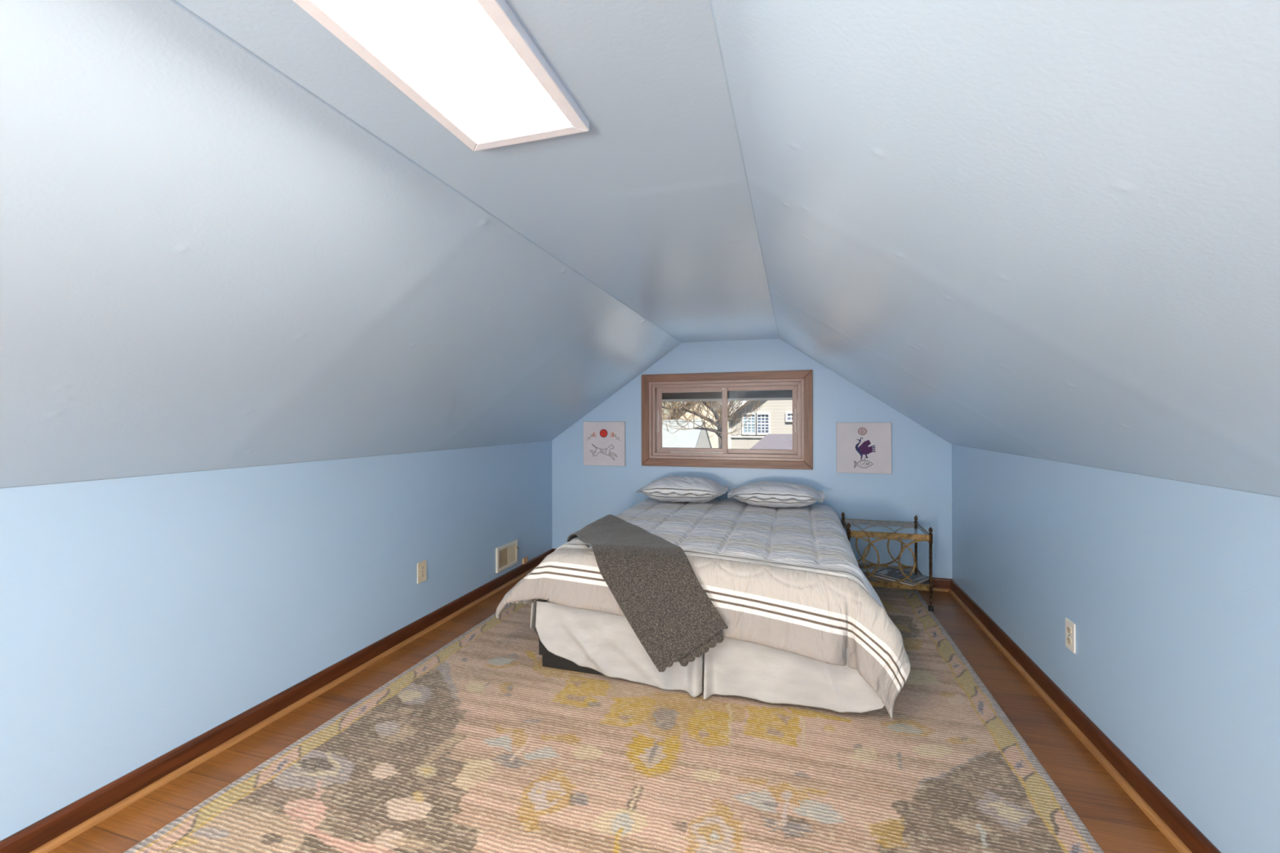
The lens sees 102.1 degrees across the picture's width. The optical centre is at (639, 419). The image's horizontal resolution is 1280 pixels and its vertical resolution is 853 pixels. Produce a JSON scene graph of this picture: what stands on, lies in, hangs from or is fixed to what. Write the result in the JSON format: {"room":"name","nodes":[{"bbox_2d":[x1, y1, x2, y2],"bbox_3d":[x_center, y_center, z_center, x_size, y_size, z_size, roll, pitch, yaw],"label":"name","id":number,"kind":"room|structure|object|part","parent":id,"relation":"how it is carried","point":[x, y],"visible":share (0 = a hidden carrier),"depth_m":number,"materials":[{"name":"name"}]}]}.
{"room":"bedroom","nodes":[
{"label":"bedroom","id":0,"kind":"room"},
{"bbox_2d":[0,440,552,840],"bbox_3d":[-1.899,0.695,0.928,0.120,1.022,7.481,0,0,17],"label":"wall","id":1,"kind":"structure","parent":0,"point":[140,616],"depth_m":1.85,"materials":[{"name":"blue paint"}]},
{"bbox_2d":[0,548,552,852],"bbox_3d":[-1.834,1.163,0.908,0.013,0.085,7.481,0,0,17],"label":"baseboard","id":2,"kind":"structure","parent":1,"relation":"attached to","point":[31,837],"depth_m":1.86,"materials":[{"name":"brown wood"}]},
{"bbox_2d":[522,556,528,564],"bbox_3d":[-0.892,1.095,4.026,0.021,0.045,0.065,0,0,17],"label":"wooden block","id":3,"kind":"object","parent":2,"relation":"on","point":[525,560],"visible":1,"depth_m":4.01,"materials":[{"name":"beige wood"}]},
{"bbox_2d":[29,565,537,852],"bbox_3d":[-1.819,1.196,0.904,0.018,0.018,7.481,0,0,17],"label":"trim","id":4,"kind":"structure","parent":1,"relation":"attached to","point":[55,842],"depth_m":1.91,"materials":[{"name":"brown wood"}]},
{"bbox_2d":[417,560,426,583],"bbox_3d":[-1.231,0.858,2.921,0.009,0.116,0.072,0,0,17],"label":"wall outlet","id":5,"kind":"object","parent":1,"relation":"attached to","point":[421,566],"visible":1,"depth_m":2.92,"materials":[{"name":"beige plastic"}]},
{"bbox_2d":[495,539,518,573],"bbox_3d":[-0.962,0.993,3.773,0.033,0.176,0.280,0,0,17],"label":"air vent","id":6,"kind":"object","parent":1,"relation":"in","point":[506,555],"visible":1,"depth_m":3.75,"materials":[{"name":"white metal"}]},
{"bbox_3d":[-0.953,0.993,3.830,0.009,0.124,0.114,0,0,17],"label":"damper plate","id":7,"kind":"part","parent":6,"relation":"part of","materials":[{"name":"beige metal"}]},
{"bbox_2d":[0,0,681,488],"bbox_3d":[-1.324,-0.267,0.754,1.226,0.897,7.482,0,0,17],"label":"ceiling","id":8,"kind":"structure","parent":0,"point":[206,263],"depth_m":1.27,"materials":[{"name":"blue paint"}]},
{"bbox_2d":[175,0,778,342],"bbox_3d":[-0.379,-0.617,0.469,0.752,0.005,7.481,0,0,17],"label":"ceiling","id":9,"kind":"structure","parent":0,"point":[651,204],"depth_m":1.20,"materials":[{"name":"blue paint"}]},
{"bbox_2d":[293,0,589,151],"bbox_3d":[-0.414,-0.609,0.531,0.278,0.021,1.220,0,0,17],"label":"recessed light","id":10,"kind":"object","parent":9,"relation":"in","point":[471,65],"visible":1,"depth_m":0.87,"materials":[{"name":"white plastic"}]},
{"bbox_2d":[47,576,1179,852],"bbox_3d":[-0.370,1.261,0.468,3.371,0.120,7.781,0,0,17],"label":"floor","id":11,"kind":"structure","parent":0,"point":[1114,820],"depth_m":1.87,"materials":[{"name":"laminate"}]},
{"bbox_2d":[123,586,1104,852],"bbox_3d":[0.177,1.192,2.266,2.597,0.011,3.600,0,0,17],"label":"area rug","id":12,"kind":"object","parent":11,"relation":"on","point":[479,745],"visible":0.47,"depth_m":1.75,"materials":[{"name":"fabric"}]},
{"bbox_2d":[538,600,859,713],"bbox_3d":[0.465,0.950,3.145,1.441,0.472,1.820,0,0,17],"label":"bed","id":13,"kind":"object","parent":12,"relation":"on","point":[549,660],"visible":0.11,"depth_m":2.46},
{"bbox_3d":[0.206,1.053,2.283,1.441,0.147,0.020,0,0,17],"label":"panel","id":14,"kind":"part","parent":13,"relation":"part of","materials":[{"name":"white fabric"}]},
{"bbox_2d":[495,497,910,718],"bbox_3d":[0.434,0.866,3.078,1.788,0.526,1.912,0,0,17],"label":"comforter","id":15,"kind":"object","parent":13,"relation":"on","point":[791,580],"visible":0.81,"depth_m":2.25,"materials":[{"name":"fabric"}]},
{"bbox_2d":[566,514,728,671],"bbox_3d":[-0.132,0.814,2.725,0.420,0.467,1.523,0,0,-23],"label":"throw blanket","id":16,"kind":"object","parent":15,"relation":"on","point":[652,580],"visible":0.98,"depth_m":2.23,"materials":[{"name":"grey fabric"}]},
{"bbox_2d":[635,475,728,502],"bbox_3d":[0.326,0.514,3.871,0.650,0.181,0.493,0,0,16],"label":"pillow","id":17,"kind":"object","parent":15,"relation":"on","point":[670,488],"visible":1,"depth_m":3.71,"materials":[{"name":"fabric"}]},
{"bbox_2d":[727,480,825,507],"bbox_3d":[0.967,0.523,3.678,0.655,0.160,0.493,0,0,18],"label":"pillow","id":18,"kind":"object","parent":15,"relation":"on","point":[762,493],"visible":1,"depth_m":3.52,"materials":[{"name":"fabric"}]},
{"bbox_2d":[529,599,884,712],"bbox_3d":[0.472,1.022,3.092,1.556,0.317,1.868,0,0,17],"label":"bed skirt","id":19,"kind":"object","parent":13,"relation":"on","point":[606,643],"visible":0.51,"depth_m":2.20,"materials":[{"name":"white fabric"}]},
{"bbox_3d":[-0.257,1.008,3.326,0.026,0.285,1.840,0,0,17],"label":"skirt panel","id":20,"kind":"part","parent":19,"relation":"part of","materials":[{"name":"white fabric"}]},
{"bbox_3d":[-0.117,1.024,2.329,0.804,0.317,0.057,0,0,17],"label":"skirt panel","id":21,"kind":"part","parent":19,"relation":"part of","materials":[{"name":"white fabric"}]},
{"bbox_3d":[0.281,1.007,2.243,0.090,0.285,0.005,0,0,17],"label":"skirt panel","id":22,"kind":"part","parent":19,"relation":"part of","materials":[{"name":"white fabric"}]},
{"bbox_3d":[0.616,1.021,2.106,0.710,0.315,0.062,0,0,17],"label":"skirt panel","id":23,"kind":"part","parent":19,"relation":"part of","materials":[{"name":"white fabric"}]},
{"bbox_2d":[840,511,933,611],"bbox_3d":[1.629,0.922,3.458,0.497,0.520,0.442,0,0,17],"label":"side table","id":24,"kind":"object","parent":12,"relation":"on","point":[846,523],"visible":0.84,"depth_m":3.29,"materials":[{"name":"brown metal"}]},
{"bbox_3d":[1.403,0.724,3.526,0.012,0.024,0.398,0,0,17],"label":"rail","id":25,"kind":"part","parent":24,"relation":"part of","materials":[{"name":"brown metal"}]},
{"bbox_3d":[1.344,0.917,3.330,0.025,0.442,0.025,0,0,17],"label":"leg","id":26,"kind":"part","parent":24,"relation":"part of","materials":[{"name":"brown metal"}]},
{"bbox_3d":[1.688,0.729,3.654,0.460,0.036,0.012,0,0,17],"label":"rail","id":27,"kind":"part","parent":24,"relation":"part of","materials":[{"name":"gold metal"}]},
{"bbox_3d":[1.688,1.042,3.654,0.460,0.033,0.012,0,0,17],"label":"rail","id":28,"kind":"part","parent":24,"relation":"part of","materials":[{"name":"gold metal"}]},
{"bbox_3d":[1.569,0.730,3.262,0.460,0.036,0.012,0,0,17],"label":"rail","id":29,"kind":"part","parent":24,"relation":"part of","materials":[{"name":"gold metal"}]},
{"bbox_3d":[1.570,1.042,3.262,0.460,0.033,0.012,0,0,17],"label":"rail","id":30,"kind":"part","parent":24,"relation":"part of","materials":[{"name":"gold metal"}]},
{"bbox_2d":[872,573,928,586],"bbox_3d":[1.682,1.019,3.359,0.215,0.010,0.280,0,0,-37],"label":"magazine","id":31,"kind":"object","parent":24,"relation":"on","point":[873,575],"visible":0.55,"depth_m":3.29,"materials":[{"name":"paper"}]},
{"bbox_2d":[874,567,928,583],"bbox_3d":[1.700,1.010,3.366,0.210,0.006,0.275,0,0,-34],"label":"magazine","id":32,"kind":"object","parent":31,"relation":"on","point":[891,572],"visible":0.91,"depth_m":3.36,"materials":[{"name":"paper"}]},
{"bbox_3d":[1.914,0.916,3.586,0.025,0.442,0.025,0,0,17],"label":"leg","id":33,"kind":"part","parent":24,"relation":"part of","materials":[{"name":"brown metal"}]},
{"bbox_3d":[1.855,1.035,3.390,0.012,0.021,0.398,0,0,17],"label":"rail","id":34,"kind":"part","parent":24,"relation":"part of","materials":[{"name":"brown metal"}]},
{"bbox_3d":[1.855,0.723,3.390,0.012,0.024,0.398,0,0,17],"label":"rail","id":35,"kind":"part","parent":24,"relation":"part of","materials":[{"name":"brown metal"}]},
{"bbox_3d":[1.796,0.916,3.194,0.025,0.442,0.025,0,0,17],"label":"leg","id":36,"kind":"part","parent":24,"relation":"part of","materials":[{"name":"brown metal"}]},
{"bbox_2d":[551,337,951,578],"bbox_3d":[0.726,0.273,4.117,3.311,2.049,0.140,0,0,17],"label":"wall","id":37,"kind":"structure","parent":0,"point":[919,483],"depth_m":3.87,"materials":[{"name":"blue paint"}]},
{"bbox_2d":[583,421,626,466],"bbox_3d":[-0.300,0.200,4.337,0.370,0.370,0.029,0,0,17],"label":"print","id":38,"kind":"object","parent":37,"relation":"attached to","point":[604,442],"visible":1,"depth_m":4.32,"materials":[{"name":"paper"}]},
{"bbox_2d":[641,369,813,469],"bbox_3d":[0.671,0.002,4.119,1.334,0.746,0.148,0,0,17],"label":"window","id":39,"kind":"structure","parent":37,"relation":"in","point":[801,382],"depth_m":4.08,"materials":[{"name":"brown wood"}]},
{"bbox_3d":[0.417,0.002,4.188,0.578,0.534,0.026,0,0,17],"label":"sash","id":40,"kind":"part","parent":39,"relation":"part of","materials":[{"name":"brown plastic"}]},
{"bbox_3d":[0.938,0.000,4.062,0.572,0.538,0.026,0,0,17],"label":"sash","id":41,"kind":"part","parent":39,"relation":"part of","materials":[{"name":"brown plastic"}]},
{"bbox_2d":[662,390,792,401],"bbox_3d":[0.871,-0.218,4.458,3.900,0.088,0.560,0,0,17],"label":"eave","id":42,"kind":"object","parent":37,"relation":"attached to","point":[757,395],"visible":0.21,"depth_m":4.26},
{"bbox_2d":[552,548,951,588],"bbox_3d":[0.706,1.155,4.044,3.071,0.085,0.013,0,0,17],"label":"baseboard","id":43,"kind":"structure","parent":37,"relation":"attached to","point":[944,583],"depth_m":3.62,"materials":[{"name":"brown wood"}]},
{"bbox_2d":[835,422,891,474],"bbox_3d":[1.624,0.203,3.758,0.369,0.369,0.029,0,0,17],"label":"print","id":44,"kind":"object","parent":37,"relation":"attached to","point":[864,447],"visible":1,"depth_m":3.74,"materials":[{"name":"paper"}]},
{"bbox_2d":[933,587,950,591],"bbox_3d":[0.702,1.189,4.029,3.071,0.018,0.018,0,0,17],"label":"trim","id":45,"kind":"structure","parent":37,"relation":"attached to","point":[942,589],"depth_m":3.60,"materials":[{"name":"brown wood"}]},
{"bbox_2d":[709,0,1279,497],"bbox_3d":[0.572,-0.272,0.183,1.233,0.897,7.483,0,0,17],"label":"ceiling","id":46,"kind":"structure","parent":0,"point":[1044,229],"depth_m":0.80,"materials":[{"name":"white paint"}]},
{"bbox_2d":[951,444,1279,852],"bbox_3d":[1.157,0.686,0.008,0.120,1.022,7.481,0,0,17],"label":"wall","id":47,"kind":"structure","parent":0,"point":[1170,589],"depth_m":1.58,"materials":[{"name":"blue paint"}]},
{"bbox_2d":[948,588,1191,852],"bbox_3d":[1.079,1.188,0.032,0.018,0.018,7.481,0,0,17],"label":"trim","id":48,"kind":"structure","parent":47,"relation":"attached to","point":[1140,802],"depth_m":1.86,"materials":[{"name":"brown wood"}]},
{"bbox_2d":[1065,617,1075,653],"bbox_3d":[1.704,0.854,2.049,0.009,0.116,0.072,0,0,17],"label":"wall outlet","id":49,"kind":"object","parent":47,"relation":"attached to","point":[1070,627],"visible":1,"depth_m":2.04,"materials":[{"name":"white plastic"}]},
{"bbox_2d":[1066,636,1071,644],"bbox_3d":[1.702,0.875,2.049,0.004,0.029,0.032,0,0,17],"label":"receptacle","id":50,"kind":"object","parent":49,"relation":"attached to","point":[1068,638],"depth_m":2.05,"materials":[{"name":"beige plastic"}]},
{"bbox_2d":[1066,626,1071,634],"bbox_3d":[1.701,0.833,2.049,0.004,0.029,0.032,0,0,17],"label":"receptacle","id":51,"kind":"object","parent":49,"relation":"attached to","point":[1068,628],"depth_m":2.05,"materials":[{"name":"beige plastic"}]},
{"bbox_2d":[950,578,1221,852],"bbox_3d":[1.094,1.154,0.027,0.013,0.085,7.481,0,0,17],"label":"baseboard","id":52,"kind":"structure","parent":47,"relation":"attached to","point":[1181,826],"depth_m":1.80,"materials":[{"name":"brown wood"}]},
{"label":"outside","id":53,"kind":"structure","parent":0,"visible":0},
{"bbox_3d":[9.363,4.524,31.074,80.000,0.300,55.100,0,0,17],"label":"ground","id":54,"kind":"structure","parent":53,"visible":0},
{"bbox_2d":[662,419,711,448],"bbox_3d":[-1.104,2.203,12.152,5.582,4.400,1.258,0,0,12],"label":"shed","id":55,"kind":"object","parent":54,"relation":"on","point":[689,438],"visible":0.09,"depth_m":11.46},
{"bbox_2d":[662,401,715,438],"bbox_3d":[1.016,0.807,17.317,2.842,7.188,2.894,0,0,38],"label":"tree","id":56,"kind":"object","parent":54,"relation":"on","point":[677,406],"visible":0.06,"depth_m":17.36,"materials":[{"name":"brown plant"}]},
{"bbox_2d":[666,400,735,448],"bbox_3d":[3.858,1.414,27.036,3.400,5.950,6.600,0,0,17],"label":"house","id":57,"kind":"structure","parent":54,"relation":"on","point":[714,443],"depth_m":24.09,"materials":[{"name":"grey"}]},
{"bbox_2d":[662,400,762,448],"bbox_3d":[0.649,1.162,9.155,3.422,6.473,1.766,0,0,21],"label":"bare tree","id":58,"kind":"object","parent":54,"relation":"on","point":[718,424],"visible":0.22,"depth_m":8.96,"materials":[{"name":"brown plant"}]},
{"bbox_2d":[728,400,792,448],"bbox_3d":[6.185,0.983,16.885,5.840,6.800,8.500,0,0,17],"label":"house","id":59,"kind":"structure","parent":54,"relation":"on","point":[775,416],"depth_m":13.64,"materials":[{"name":"beige wood"}]},
{"bbox_3d":[2.906,0.102,13.733,0.290,0.480,0.015,0,0,17],"label":"pane","id":60,"kind":"part","parent":59,"relation":"part of","materials":[{"name":"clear glass"}]},
{"bbox_3d":[3.246,0.101,13.630,0.280,0.480,0.015,0,0,17],"label":"pane","id":61,"kind":"part","parent":59,"relation":"part of","materials":[{"name":"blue glass"}]},
{"bbox_3d":[3.963,-0.081,13.414,0.260,0.160,0.015,0,0,17],"label":"pane","id":62,"kind":"part","parent":59,"relation":"part of","materials":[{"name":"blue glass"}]},
{"bbox_2d":[750,433,792,449],"bbox_3d":[4.464,2.328,9.519,5.350,4.120,3.000,0,0,17],"label":"garage","id":63,"kind":"structure","parent":54,"relation":"on","point":[771,441],"depth_m":9.68,"materials":[{"name":"beige"}]}
]}

